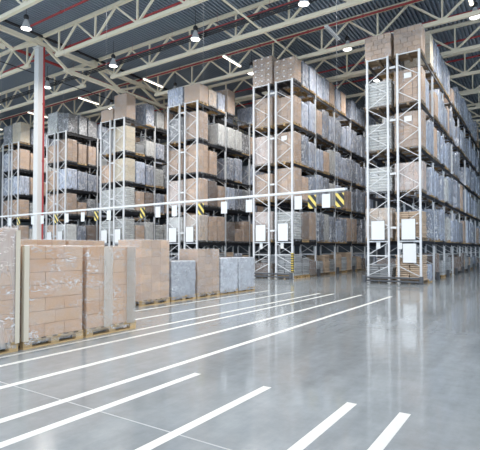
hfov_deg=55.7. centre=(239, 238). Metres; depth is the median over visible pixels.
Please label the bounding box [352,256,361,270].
pallet
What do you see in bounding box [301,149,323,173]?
pallet
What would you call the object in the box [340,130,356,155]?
pallet
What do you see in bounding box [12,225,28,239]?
pallet
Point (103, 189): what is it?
pallet
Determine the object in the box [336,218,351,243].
pallet
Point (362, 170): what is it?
pallet
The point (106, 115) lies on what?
pallet
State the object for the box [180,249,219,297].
pallet
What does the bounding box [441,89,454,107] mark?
pallet
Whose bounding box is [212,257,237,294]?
pallet
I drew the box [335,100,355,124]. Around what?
pallet
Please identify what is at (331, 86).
pallet
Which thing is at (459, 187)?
pallet
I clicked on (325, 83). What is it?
pallet
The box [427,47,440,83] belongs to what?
pallet
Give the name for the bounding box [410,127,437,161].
pallet
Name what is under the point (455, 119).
pallet
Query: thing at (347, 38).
lamp
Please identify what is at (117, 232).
notice board
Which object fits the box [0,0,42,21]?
roof truss
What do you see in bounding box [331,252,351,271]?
pallet
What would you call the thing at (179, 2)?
pipe
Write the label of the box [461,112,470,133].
pallet
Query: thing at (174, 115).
pallet
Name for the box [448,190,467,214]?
pallet
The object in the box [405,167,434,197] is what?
pallet
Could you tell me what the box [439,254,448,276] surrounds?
pallet
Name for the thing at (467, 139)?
pallet
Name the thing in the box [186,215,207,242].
pallet
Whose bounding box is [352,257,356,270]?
pallet
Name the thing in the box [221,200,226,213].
hanging sign
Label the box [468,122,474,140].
pallet
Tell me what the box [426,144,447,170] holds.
pallet
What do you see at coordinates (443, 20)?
roof truss
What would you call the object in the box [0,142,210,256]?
wall
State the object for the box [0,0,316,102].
power cable
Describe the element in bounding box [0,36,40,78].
roof truss
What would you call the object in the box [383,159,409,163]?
pallet
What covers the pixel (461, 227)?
pallet
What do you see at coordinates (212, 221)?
pallet
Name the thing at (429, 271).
pallet
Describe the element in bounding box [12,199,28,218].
pallet
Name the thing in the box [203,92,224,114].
pallet
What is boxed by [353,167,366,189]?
pallet
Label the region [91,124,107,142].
pallet
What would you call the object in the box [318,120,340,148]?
pallet
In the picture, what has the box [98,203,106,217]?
pallet
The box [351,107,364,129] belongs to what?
pallet
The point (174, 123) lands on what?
pallet
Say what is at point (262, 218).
pallet
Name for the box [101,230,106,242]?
notice board
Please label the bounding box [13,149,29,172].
pallet
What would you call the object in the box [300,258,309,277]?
pallet
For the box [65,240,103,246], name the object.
pallet
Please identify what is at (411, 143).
pallet
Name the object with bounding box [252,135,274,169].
pallet
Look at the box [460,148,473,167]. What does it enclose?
pallet
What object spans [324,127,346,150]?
pallet
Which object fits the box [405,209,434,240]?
pallet
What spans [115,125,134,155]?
pallet
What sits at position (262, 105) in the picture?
pallet
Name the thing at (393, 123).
pallet
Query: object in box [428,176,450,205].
pallet
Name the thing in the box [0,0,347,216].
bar
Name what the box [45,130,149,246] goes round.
rack
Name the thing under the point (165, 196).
pallet
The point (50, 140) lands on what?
pallet
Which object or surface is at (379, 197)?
pallet
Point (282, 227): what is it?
notice board
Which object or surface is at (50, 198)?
pallet
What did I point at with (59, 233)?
notice board
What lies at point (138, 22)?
roof truss
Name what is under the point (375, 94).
pallet
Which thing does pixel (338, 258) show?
pallet
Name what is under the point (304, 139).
pallet
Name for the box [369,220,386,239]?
notice board
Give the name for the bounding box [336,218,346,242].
pallet
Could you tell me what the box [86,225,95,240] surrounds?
pallet
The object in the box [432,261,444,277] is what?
pallet
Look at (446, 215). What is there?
pallet
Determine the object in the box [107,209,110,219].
hanging sign
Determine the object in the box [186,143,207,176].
pallet
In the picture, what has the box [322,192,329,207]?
hanging sign
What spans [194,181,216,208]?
pallet
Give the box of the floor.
[0,258,479,449]
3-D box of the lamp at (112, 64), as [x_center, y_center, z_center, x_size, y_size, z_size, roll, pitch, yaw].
[-7.282,-10.602,26.097,0.458,1.476,0.458,-1,-2,33]
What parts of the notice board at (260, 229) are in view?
panel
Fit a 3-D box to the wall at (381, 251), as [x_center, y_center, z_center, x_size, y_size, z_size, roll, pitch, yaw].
[24.863,-3.857,63.562,72.000,13.700,0.200,-1,-2,33]
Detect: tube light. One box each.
[78,96,98,104]
[143,69,163,87]
[222,54,241,66]
[324,0,340,40]
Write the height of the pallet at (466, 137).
1.468 m
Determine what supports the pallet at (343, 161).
on the rack at (269, 243)
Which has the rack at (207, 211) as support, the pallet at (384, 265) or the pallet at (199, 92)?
the pallet at (199, 92)
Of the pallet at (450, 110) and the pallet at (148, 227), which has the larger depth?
the pallet at (148, 227)
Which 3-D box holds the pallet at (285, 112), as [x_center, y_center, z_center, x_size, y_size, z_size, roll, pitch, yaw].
[2.499,-6.564,23.759,1.218,1.518,0.823,-1,-2,33]
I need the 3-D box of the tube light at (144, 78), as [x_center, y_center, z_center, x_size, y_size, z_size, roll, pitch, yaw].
[-5.491,-10.541,28.809,0.180,1.470,1.700,-1,-2,33]
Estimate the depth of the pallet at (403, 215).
19.98 m
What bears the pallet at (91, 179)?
on the rack at (96, 196)
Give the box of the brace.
[222,0,323,77]
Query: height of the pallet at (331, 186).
1.468 m
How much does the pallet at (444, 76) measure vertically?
1.618 m
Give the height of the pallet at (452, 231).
1.268 m
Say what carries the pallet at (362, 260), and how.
on the floor
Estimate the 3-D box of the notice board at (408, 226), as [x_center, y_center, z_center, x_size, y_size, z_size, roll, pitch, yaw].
[7.316,-0.397,19.725,0.800,0.920,0.042,-1,-2,33]
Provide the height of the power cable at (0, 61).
0.068 m
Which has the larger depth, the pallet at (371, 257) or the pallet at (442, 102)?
the pallet at (371, 257)
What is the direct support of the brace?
attached to the roof truss at (349, 3)
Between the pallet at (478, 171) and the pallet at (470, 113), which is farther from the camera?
the pallet at (478, 171)
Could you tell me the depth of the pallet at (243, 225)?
30.45 m
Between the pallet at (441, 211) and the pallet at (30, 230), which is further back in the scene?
the pallet at (30, 230)
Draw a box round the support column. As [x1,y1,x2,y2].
[32,45,45,239]
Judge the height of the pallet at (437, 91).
1.718 m
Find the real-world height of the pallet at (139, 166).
1.568 m
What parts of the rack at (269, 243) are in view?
post, upright frame, post, post, upright frame, post, upright frame, post, post, post, upright frame, post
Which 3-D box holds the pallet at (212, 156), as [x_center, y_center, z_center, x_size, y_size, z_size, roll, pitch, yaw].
[-2.100,-4.493,27.826,1.216,1.568,0.763,-1,-2,33]
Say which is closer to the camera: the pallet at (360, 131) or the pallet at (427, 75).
the pallet at (427, 75)
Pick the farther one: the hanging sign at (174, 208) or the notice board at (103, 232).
the notice board at (103, 232)
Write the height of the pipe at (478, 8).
0.421 m
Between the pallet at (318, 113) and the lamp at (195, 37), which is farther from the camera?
the pallet at (318, 113)
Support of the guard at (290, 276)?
on the floor
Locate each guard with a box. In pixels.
[254,272,292,279]
[362,275,425,284]
[436,272,439,280]
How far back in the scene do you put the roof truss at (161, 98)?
39.80 m
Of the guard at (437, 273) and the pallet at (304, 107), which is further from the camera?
the pallet at (304, 107)
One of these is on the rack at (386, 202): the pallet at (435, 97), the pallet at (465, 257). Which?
the pallet at (435, 97)
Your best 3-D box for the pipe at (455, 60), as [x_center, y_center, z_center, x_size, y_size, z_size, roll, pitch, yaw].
[5.723,-10.966,32.919,42.000,0.421,0.148,-1,-2,33]
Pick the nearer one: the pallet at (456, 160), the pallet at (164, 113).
the pallet at (456, 160)
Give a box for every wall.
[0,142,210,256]
[211,157,479,257]
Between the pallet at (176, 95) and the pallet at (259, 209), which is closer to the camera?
the pallet at (176, 95)
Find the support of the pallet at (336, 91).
on the rack at (269, 243)
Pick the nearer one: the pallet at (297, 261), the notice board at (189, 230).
the pallet at (297, 261)
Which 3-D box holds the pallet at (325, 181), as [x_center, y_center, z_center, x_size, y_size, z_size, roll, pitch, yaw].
[4.569,-2.668,26.776,1.263,1.668,0.743,-1,-2,33]
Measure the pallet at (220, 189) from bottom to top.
1.468 m
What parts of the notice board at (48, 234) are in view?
panel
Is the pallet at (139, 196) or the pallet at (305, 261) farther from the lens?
the pallet at (139, 196)
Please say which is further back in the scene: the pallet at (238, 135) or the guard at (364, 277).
the pallet at (238, 135)
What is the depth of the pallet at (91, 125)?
35.12 m
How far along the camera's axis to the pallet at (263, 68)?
24.19 m
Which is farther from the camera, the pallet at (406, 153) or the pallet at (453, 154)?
the pallet at (453, 154)
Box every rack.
[1,141,77,228]
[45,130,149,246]
[99,117,204,256]
[167,100,270,259]
[253,78,377,278]
[366,48,479,282]
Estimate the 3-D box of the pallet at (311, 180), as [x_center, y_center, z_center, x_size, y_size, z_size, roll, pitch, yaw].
[3.511,-2.606,25.153,1.263,1.468,0.742,-1,-2,33]
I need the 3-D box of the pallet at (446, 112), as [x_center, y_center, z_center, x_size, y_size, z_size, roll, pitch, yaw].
[10.764,-6.408,25.092,1.220,1.268,0.722,-1,-2,33]
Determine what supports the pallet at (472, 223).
on the rack at (386, 202)
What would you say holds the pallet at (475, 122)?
on the rack at (386, 202)
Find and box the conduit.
[2,19,168,89]
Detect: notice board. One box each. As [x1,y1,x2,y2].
[46,232,52,239]
[57,231,62,239]
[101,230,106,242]
[113,229,120,242]
[168,228,176,241]
[185,226,193,241]
[254,224,267,240]
[276,223,288,240]
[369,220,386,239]
[399,218,417,239]
[402,243,418,262]
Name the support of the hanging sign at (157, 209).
hanging from the bar
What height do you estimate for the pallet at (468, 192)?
1.568 m
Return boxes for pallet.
[0,227,20,354]
[3,125,19,147]
[3,177,15,196]
[3,200,14,219]
[3,245,82,349]
[4,153,15,172]
[12,176,28,195]
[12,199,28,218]
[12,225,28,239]
[13,122,29,145]
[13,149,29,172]
[21,239,64,245]
[22,153,32,173]
[23,129,33,147]
[25,203,32,218]
[28,229,32,239]
[29,178,32,195]
[43,226,45,239]
[44,132,48,147]
[44,132,56,150]
[44,158,48,173]
[44,182,48,197]
[44,205,48,219]
[47,195,56,216]
[47,225,55,239]
[48,112,62,137]
[48,145,61,166]
[48,170,64,191]
[58,112,77,135]
[58,193,76,215]
[58,224,76,239]
[59,139,76,164]
[59,168,76,190]
[63,245,135,337]
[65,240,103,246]
[68,171,86,192]
[69,115,86,137]
[69,144,86,166]
[75,226,85,240]
[76,202,86,216]
[78,120,96,140]
[78,199,95,216]
[79,146,95,167]
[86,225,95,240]
[87,174,96,192]
[90,154,106,169]
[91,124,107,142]
[98,176,106,192]
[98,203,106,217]
[101,108,120,125]
[101,190,116,212]
[101,221,116,243]
[102,130,116,157]
[102,164,117,185]
[114,93,135,122]
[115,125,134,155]
[115,158,134,184]
[115,187,134,212]
[115,219,134,239]
[118,239,169,306]
[125,144,144,157]
[126,161,144,186]
[131,191,143,212]
[133,225,143,239]
[134,103,153,128]
[134,141,154,159]
[134,165,153,187]
[134,222,152,239]
[144,193,153,213]
[146,112,163,131]
[146,143,163,161]
[146,169,163,189]
[153,112,172,134]
[153,194,163,214]
[155,165,172,190]
[155,225,162,239]
[160,260,195,301]
[162,112,178,136]
[162,146,175,164]
[162,225,170,242]
[164,195,171,215]
[168,86,189,111]
[169,117,187,146]
[169,149,183,178]
[169,181,190,208]
[169,217,190,242]
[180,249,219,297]
[184,83,207,107]
[186,110,207,143]
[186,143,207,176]
[186,178,207,207]
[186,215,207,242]
[194,89,216,111]
[194,151,216,177]
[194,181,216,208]
[201,216,216,242]
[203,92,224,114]
[204,124,224,148]
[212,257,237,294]
[214,186,224,208]
[214,216,224,242]
[215,89,234,118]
[215,127,234,151]
[215,157,234,182]
[219,222,234,242]
[219,252,233,256]
[221,130,241,154]
[221,158,241,183]
[222,229,241,243]
[223,117,232,126]
[226,187,234,210]
[226,257,254,291]
[229,134,248,156]
[232,221,249,243]
[233,253,241,256]
[235,189,242,211]
[237,107,252,128]
[239,137,252,158]
[239,165,257,187]
[242,190,248,212]
[250,191,256,212]
[250,224,255,243]
[252,55,278,93]
[252,97,278,132]
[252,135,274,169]
[255,174,274,203]
[255,212,277,241]
[255,262,274,277]
[257,206,263,211]
[261,259,274,262]
[262,131,282,135]
[270,90,288,97]
[274,56,301,87]
[274,95,301,128]
[274,131,301,166]
[274,167,301,202]
[274,211,301,241]
[274,254,301,278]
[283,61,308,92]
[283,101,307,132]
[283,135,308,168]
[283,177,307,203]
[283,213,308,241]
[293,66,315,96]
[293,177,315,204]
[299,102,314,135]
[300,142,314,171]
[300,212,315,242]
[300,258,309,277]
[301,74,322,101]
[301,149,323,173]
[301,175,322,206]
[306,110,321,139]
[306,151,329,175]
[306,178,328,206]
[307,255,329,274]
[307,261,316,276]
[308,110,328,142]
[309,260,323,275]
[310,78,328,105]
[312,116,334,145]
[316,82,334,109]
[316,213,323,242]
[317,183,334,208]
[318,88,340,113]
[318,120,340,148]
[321,150,334,177]
[321,185,341,209]
[322,254,341,272]
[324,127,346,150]
[324,214,328,242]
[326,152,340,179]
[327,259,334,273]
[328,217,335,242]
[329,92,345,117]
[329,157,345,181]
[330,191,350,211]
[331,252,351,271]
[332,158,350,183]
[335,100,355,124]
[335,126,350,153]
[335,160,355,184]
[336,192,355,212]
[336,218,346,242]
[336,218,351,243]
[336,221,340,242]
[338,257,346,272]
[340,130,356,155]
[341,107,360,126]
[341,137,360,158]
[341,163,360,186]
[341,189,360,213]
[345,167,364,187]
[346,192,365,214]
[348,135,364,160]
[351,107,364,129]
[352,219,356,243]
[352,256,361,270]
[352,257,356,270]
[353,138,366,162]
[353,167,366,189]
[353,192,366,215]
[353,254,366,264]
[354,107,365,132]
[354,252,372,265]
[355,199,372,215]
[357,116,372,134]
[357,219,364,243]
[360,258,364,270]
[365,32,395,67]
[365,80,395,113]
[365,123,395,156]
[365,167,396,196]
[366,208,396,240]
[366,266,396,282]
[372,33,399,75]
[372,81,395,118]
[372,264,396,279]
[373,125,400,158]
[376,61,404,81]
[377,157,404,162]
[377,193,404,199]
[377,258,395,263]
[382,116,394,124]
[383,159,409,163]
[394,23,425,64]
[394,66,425,109]
[394,110,426,152]
[395,161,426,194]
[395,211,426,240]
[395,255,427,283]
[399,78,428,112]
[401,123,429,155]
[402,264,432,282]
[405,32,433,70]
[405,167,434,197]
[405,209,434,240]
[406,120,433,159]
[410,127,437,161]
[411,171,438,199]
[416,130,440,165]
[417,175,444,202]
[417,253,438,279]
[424,92,438,121]
[425,39,436,78]
[426,136,444,167]
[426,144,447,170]
[426,178,448,204]
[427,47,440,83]
[427,211,439,241]
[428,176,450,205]
[428,215,442,241]
[429,54,443,90]
[429,89,441,125]
[431,180,452,206]
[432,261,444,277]
[433,62,446,93]
[434,100,444,129]
[434,142,450,172]
[434,209,444,241]
[436,108,447,133]
[436,181,458,209]
[437,151,454,176]
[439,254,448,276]
[440,106,449,136]
[440,187,459,210]
[441,67,449,98]
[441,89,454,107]
[442,253,463,269]
[444,109,452,139]
[445,119,454,143]
[445,192,464,212]
[445,214,455,242]
[445,217,450,242]
[446,154,457,178]
[446,185,462,211]
[446,221,454,242]
[446,257,451,275]
[448,91,456,110]
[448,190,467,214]
[448,256,461,272]
[450,86,459,114]
[450,126,460,148]
[450,152,459,180]
[450,257,456,273]
[452,94,461,118]
[452,130,462,151]
[453,167,468,186]
[454,100,463,121]
[455,98,465,125]
[456,197,471,215]
[456,220,458,242]
[457,105,467,127]
[458,198,473,216]
[458,200,475,217]
[458,222,460,242]
[459,136,465,156]
[460,109,468,130]
[460,139,467,158]
[460,139,468,161]
[460,140,471,163]
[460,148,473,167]
[460,192,469,214]
[460,221,465,243]
[460,223,462,243]
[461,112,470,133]
[461,202,477,218]
[463,169,469,188]
[463,175,474,192]
[463,203,479,219]
[464,253,466,270]
[465,113,471,135]
[465,119,473,138]
[466,221,468,243]
[467,150,475,168]
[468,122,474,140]
[469,172,475,193]
[469,221,473,243]
[469,223,471,243]
[471,121,476,143]
[471,158,479,173]
[471,176,479,197]
[471,177,477,194]
[476,228,478,244]
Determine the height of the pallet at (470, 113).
1.618 m
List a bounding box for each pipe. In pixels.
[0,0,420,120]
[2,0,184,73]
[5,46,167,106]
[30,0,88,26]
[41,47,44,239]
[97,0,297,66]
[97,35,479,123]
[236,55,479,106]
[317,8,479,50]
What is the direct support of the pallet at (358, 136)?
on the rack at (269, 243)
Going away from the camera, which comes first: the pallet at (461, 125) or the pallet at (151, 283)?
the pallet at (151, 283)
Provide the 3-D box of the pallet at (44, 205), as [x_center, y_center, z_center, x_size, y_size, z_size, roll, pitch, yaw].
[-17.003,-2.188,38.689,1.255,1.268,0.787,-1,-2,33]
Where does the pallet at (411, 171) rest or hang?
on the rack at (386, 202)
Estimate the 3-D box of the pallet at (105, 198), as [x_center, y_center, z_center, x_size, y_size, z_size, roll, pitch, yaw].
[-8.853,-2.514,31.161,1.217,1.568,0.824,-1,-2,33]
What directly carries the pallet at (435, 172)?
on the rack at (386, 202)
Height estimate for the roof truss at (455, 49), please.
1.515 m
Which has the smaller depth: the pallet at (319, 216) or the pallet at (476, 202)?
the pallet at (319, 216)
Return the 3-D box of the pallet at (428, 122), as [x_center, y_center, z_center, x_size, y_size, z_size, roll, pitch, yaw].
[8.598,-4.684,21.844,1.218,1.668,0.805,-1,-2,33]
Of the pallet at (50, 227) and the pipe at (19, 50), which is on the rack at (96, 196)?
the pallet at (50, 227)
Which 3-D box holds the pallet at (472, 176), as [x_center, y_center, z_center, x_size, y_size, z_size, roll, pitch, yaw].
[17.514,-4.194,35.250,1.248,1.318,0.784,-1,-2,33]
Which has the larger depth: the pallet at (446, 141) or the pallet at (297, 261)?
the pallet at (446, 141)
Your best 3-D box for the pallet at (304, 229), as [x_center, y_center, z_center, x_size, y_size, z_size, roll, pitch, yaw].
[2.996,-0.574,24.368,1.216,1.568,0.763,-1,-2,33]
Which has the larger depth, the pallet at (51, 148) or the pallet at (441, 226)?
the pallet at (51, 148)
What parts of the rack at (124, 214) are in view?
post, upright frame, post, post, upright frame, post, post, post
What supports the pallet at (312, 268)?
on the floor
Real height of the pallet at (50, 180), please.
1.568 m
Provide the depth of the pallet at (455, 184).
27.57 m
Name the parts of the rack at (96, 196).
post, upright frame, post, post, upright frame, post, post, post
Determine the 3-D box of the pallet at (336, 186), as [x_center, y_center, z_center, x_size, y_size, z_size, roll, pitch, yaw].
[5.632,-2.530,28.389,1.247,1.468,0.785,-1,-2,33]
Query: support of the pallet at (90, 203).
on the rack at (96, 196)
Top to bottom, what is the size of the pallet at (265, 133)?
1.618 m
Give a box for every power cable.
[0,0,298,100]
[0,0,310,101]
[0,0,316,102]
[0,61,113,100]
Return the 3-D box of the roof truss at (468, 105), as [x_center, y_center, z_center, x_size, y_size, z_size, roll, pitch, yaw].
[16.440,-10.257,39.069,30.709,1.515,0.160,-1,-2,33]
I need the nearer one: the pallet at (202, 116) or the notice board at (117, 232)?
the pallet at (202, 116)
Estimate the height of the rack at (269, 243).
10.190 m
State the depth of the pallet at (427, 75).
22.35 m
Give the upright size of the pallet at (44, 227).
1.568 m
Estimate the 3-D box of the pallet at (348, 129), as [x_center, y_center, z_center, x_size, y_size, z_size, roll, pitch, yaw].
[6.630,-6.468,29.982,1.264,1.618,0.744,-1,-2,33]
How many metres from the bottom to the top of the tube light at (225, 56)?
1.470 m
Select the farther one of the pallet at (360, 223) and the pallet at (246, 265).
the pallet at (360, 223)
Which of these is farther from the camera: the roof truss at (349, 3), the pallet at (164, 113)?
the pallet at (164, 113)
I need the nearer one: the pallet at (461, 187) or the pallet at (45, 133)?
the pallet at (461, 187)
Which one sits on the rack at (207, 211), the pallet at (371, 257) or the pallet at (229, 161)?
the pallet at (229, 161)
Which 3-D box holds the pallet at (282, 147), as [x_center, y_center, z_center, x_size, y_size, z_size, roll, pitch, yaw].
[2.495,-4.640,23.708,1.215,1.668,0.836,-1,-2,33]
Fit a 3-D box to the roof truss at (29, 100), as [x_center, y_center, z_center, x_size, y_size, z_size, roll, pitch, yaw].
[-20.194,-10.331,35.937,26.621,1.515,0.160,-1,-2,33]
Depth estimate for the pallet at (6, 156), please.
37.73 m
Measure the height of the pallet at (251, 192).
1.568 m
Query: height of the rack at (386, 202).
10.190 m
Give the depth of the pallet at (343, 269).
28.62 m
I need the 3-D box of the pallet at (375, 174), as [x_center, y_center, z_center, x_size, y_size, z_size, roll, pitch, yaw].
[6.522,-2.603,21.009,1.218,1.268,0.823,-1,-2,33]
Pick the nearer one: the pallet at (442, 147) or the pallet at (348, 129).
the pallet at (442, 147)
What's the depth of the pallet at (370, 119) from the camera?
33.82 m
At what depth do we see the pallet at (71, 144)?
33.61 m
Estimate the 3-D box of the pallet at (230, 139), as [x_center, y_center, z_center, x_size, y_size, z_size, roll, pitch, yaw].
[-1.053,-6.380,29.498,1.232,1.418,0.816,-1,-2,33]
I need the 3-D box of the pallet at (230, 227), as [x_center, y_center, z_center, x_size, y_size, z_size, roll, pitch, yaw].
[-1.046,-0.356,29.352,1.218,1.368,0.804,-1,-2,33]
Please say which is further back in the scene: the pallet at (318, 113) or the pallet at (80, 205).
the pallet at (80, 205)
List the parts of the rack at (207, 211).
post, upright frame, post, post, upright frame, post, post, upright frame, post, post, upright frame, post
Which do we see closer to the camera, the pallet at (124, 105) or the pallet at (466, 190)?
the pallet at (124, 105)
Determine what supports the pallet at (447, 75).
on the rack at (386, 202)
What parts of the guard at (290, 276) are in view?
rail, rail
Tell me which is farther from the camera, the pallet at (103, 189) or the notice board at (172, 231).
the pallet at (103, 189)
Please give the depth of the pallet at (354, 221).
30.30 m
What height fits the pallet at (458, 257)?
1.068 m
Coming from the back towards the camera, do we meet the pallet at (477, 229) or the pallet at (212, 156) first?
the pallet at (477, 229)
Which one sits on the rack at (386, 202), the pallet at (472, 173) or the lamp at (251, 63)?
the pallet at (472, 173)
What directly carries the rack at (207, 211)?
on the floor
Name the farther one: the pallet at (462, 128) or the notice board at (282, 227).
the pallet at (462, 128)
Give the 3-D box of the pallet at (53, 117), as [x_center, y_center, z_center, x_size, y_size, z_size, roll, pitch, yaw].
[-13.980,-8.633,34.691,1.229,1.768,0.834,-1,-2,33]
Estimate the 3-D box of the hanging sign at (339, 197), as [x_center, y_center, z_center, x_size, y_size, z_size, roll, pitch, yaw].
[2.843,-1.128,12.949,0.260,0.464,0.016,-1,-2,35]
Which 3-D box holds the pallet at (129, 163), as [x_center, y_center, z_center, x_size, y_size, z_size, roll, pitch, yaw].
[-7.751,-4.481,30.480,1.218,1.668,0.822,-1,-2,33]
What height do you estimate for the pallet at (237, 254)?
1.218 m
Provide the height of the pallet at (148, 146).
1.168 m
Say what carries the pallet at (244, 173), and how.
on the rack at (207, 211)
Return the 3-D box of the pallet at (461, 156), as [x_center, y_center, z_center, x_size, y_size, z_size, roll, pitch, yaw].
[15.421,-6.291,32.207,1.255,1.368,0.832,-1,-2,33]
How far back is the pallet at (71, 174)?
33.53 m
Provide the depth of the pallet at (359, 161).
32.72 m
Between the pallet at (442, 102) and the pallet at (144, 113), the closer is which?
the pallet at (442, 102)
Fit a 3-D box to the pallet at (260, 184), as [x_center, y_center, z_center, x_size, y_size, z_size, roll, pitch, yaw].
[1.397,-2.648,24.395,1.218,1.518,0.823,-1,-2,33]
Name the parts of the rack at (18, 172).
post, upright frame, post, post, upright frame, post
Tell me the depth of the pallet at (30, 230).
37.31 m
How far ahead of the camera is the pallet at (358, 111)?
31.42 m
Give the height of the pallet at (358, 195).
1.618 m
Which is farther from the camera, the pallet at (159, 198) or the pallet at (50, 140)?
the pallet at (50, 140)
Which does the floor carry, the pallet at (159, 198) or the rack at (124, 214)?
the rack at (124, 214)
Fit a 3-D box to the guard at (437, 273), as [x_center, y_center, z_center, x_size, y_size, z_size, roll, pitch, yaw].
[9.481,1.811,21.728,0.180,0.400,0.220,-1,-2,33]
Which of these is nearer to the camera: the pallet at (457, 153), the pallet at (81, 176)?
the pallet at (457, 153)
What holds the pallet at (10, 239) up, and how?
on the floor
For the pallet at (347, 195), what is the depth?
29.42 m
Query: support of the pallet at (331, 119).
on the rack at (269, 243)
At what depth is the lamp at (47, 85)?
29.48 m
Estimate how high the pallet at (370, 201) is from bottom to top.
1.568 m
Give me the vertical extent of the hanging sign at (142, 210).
0.464 m
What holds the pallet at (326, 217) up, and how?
on the rack at (269, 243)
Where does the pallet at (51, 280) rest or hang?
on the floor
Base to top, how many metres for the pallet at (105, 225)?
1.568 m
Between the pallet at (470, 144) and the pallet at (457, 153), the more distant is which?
the pallet at (470, 144)
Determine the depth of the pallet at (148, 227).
31.50 m
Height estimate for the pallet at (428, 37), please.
1.668 m
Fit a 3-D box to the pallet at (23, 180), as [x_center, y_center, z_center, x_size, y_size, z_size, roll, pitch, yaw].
[-18.005,-4.272,37.246,1.246,1.568,0.849,-1,-2,33]
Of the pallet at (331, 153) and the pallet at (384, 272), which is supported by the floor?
the pallet at (384, 272)
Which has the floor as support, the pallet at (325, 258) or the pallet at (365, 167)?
the pallet at (325, 258)
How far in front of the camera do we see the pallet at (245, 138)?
30.68 m
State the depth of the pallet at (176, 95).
27.57 m
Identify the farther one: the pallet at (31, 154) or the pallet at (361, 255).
the pallet at (31, 154)
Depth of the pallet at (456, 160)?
27.69 m
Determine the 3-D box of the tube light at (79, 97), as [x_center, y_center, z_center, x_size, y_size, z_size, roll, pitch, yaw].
[-10.748,-10.459,32.279,0.180,1.470,1.700,-1,-2,33]
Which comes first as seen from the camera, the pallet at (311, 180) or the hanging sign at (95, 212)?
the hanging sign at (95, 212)
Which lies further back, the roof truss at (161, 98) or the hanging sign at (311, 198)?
the roof truss at (161, 98)
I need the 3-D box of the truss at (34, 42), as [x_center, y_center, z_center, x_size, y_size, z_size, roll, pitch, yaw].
[-2.428,-10.180,38.524,0.240,1.365,48.500,-1,-2,33]
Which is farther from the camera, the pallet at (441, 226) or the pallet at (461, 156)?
the pallet at (461, 156)
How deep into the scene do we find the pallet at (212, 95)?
27.67 m
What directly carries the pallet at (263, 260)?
on the floor
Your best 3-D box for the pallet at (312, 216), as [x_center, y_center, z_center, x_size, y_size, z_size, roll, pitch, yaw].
[3.506,-0.606,25.110,1.216,1.668,0.762,-1,-2,33]
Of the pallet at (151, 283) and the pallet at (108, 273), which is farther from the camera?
the pallet at (151, 283)
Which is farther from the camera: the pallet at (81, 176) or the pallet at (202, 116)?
the pallet at (81, 176)
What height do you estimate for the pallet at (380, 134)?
1.368 m
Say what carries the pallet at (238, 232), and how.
on the rack at (207, 211)
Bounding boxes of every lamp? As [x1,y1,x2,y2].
[21,9,30,30]
[45,66,50,88]
[109,41,116,67]
[191,11,199,40]
[248,51,252,74]
[298,0,308,6]
[343,24,351,50]
[469,2,479,19]
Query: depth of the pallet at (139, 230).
30.75 m
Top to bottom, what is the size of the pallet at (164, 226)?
1.418 m
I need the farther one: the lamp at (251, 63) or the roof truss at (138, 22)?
the lamp at (251, 63)
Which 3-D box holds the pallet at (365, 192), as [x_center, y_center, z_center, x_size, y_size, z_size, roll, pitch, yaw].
[8.734,-2.518,33.138,1.216,1.668,0.762,-1,-2,33]
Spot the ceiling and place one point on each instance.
(209, 9)
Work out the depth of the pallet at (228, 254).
29.04 m
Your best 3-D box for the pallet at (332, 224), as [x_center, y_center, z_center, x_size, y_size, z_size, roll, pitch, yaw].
[5.069,-0.501,27.472,1.247,1.568,0.786,-1,-2,33]
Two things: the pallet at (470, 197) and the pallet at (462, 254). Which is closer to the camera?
the pallet at (462, 254)
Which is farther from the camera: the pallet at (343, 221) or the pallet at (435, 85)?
the pallet at (343, 221)
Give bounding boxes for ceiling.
[0,0,479,172]
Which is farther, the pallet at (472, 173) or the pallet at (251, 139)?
the pallet at (472, 173)
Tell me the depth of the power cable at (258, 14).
24.11 m
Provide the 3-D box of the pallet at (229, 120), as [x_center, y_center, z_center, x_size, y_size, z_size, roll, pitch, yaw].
[-1.202,-8.451,31.799,1.249,1.268,0.783,-1,-2,33]
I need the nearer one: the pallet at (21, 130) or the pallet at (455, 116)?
the pallet at (455, 116)
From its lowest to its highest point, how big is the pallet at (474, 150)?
1.368 m
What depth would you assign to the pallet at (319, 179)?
25.65 m
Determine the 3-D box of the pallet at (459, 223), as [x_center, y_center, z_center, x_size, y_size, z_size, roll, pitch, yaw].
[13.297,-0.344,28.831,1.256,1.318,0.833,-1,-2,33]
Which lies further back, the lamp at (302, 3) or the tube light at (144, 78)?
the tube light at (144, 78)
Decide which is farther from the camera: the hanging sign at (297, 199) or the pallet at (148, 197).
the pallet at (148, 197)
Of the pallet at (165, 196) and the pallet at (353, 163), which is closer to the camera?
the pallet at (353, 163)
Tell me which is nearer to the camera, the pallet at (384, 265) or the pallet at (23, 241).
the pallet at (23, 241)
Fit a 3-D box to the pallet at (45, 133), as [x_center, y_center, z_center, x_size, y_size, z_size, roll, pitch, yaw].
[-17.026,-8.335,38.851,1.247,1.368,0.786,-1,-2,33]
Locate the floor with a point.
(341, 361)
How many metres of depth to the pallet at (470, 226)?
33.03 m
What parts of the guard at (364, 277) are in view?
post, rail, rail, post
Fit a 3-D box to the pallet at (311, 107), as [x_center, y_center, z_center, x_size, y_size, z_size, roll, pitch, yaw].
[3.465,-6.604,25.278,1.263,1.668,0.743,-1,-2,33]
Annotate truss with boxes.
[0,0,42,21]
[0,25,262,137]
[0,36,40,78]
[0,60,96,112]
[0,79,139,135]
[0,97,167,151]
[42,0,207,56]
[97,0,371,78]
[142,0,479,95]
[208,18,479,100]
[235,48,479,118]
[235,75,479,121]
[376,88,479,123]
[378,103,479,121]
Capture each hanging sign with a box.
[54,213,57,222]
[65,212,68,222]
[81,211,84,221]
[94,211,97,220]
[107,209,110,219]
[140,208,144,217]
[155,207,159,216]
[172,204,176,215]
[198,203,203,214]
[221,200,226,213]
[246,198,251,211]
[294,196,301,209]
[308,195,315,208]
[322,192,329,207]
[335,191,343,206]
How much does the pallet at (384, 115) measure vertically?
1.518 m

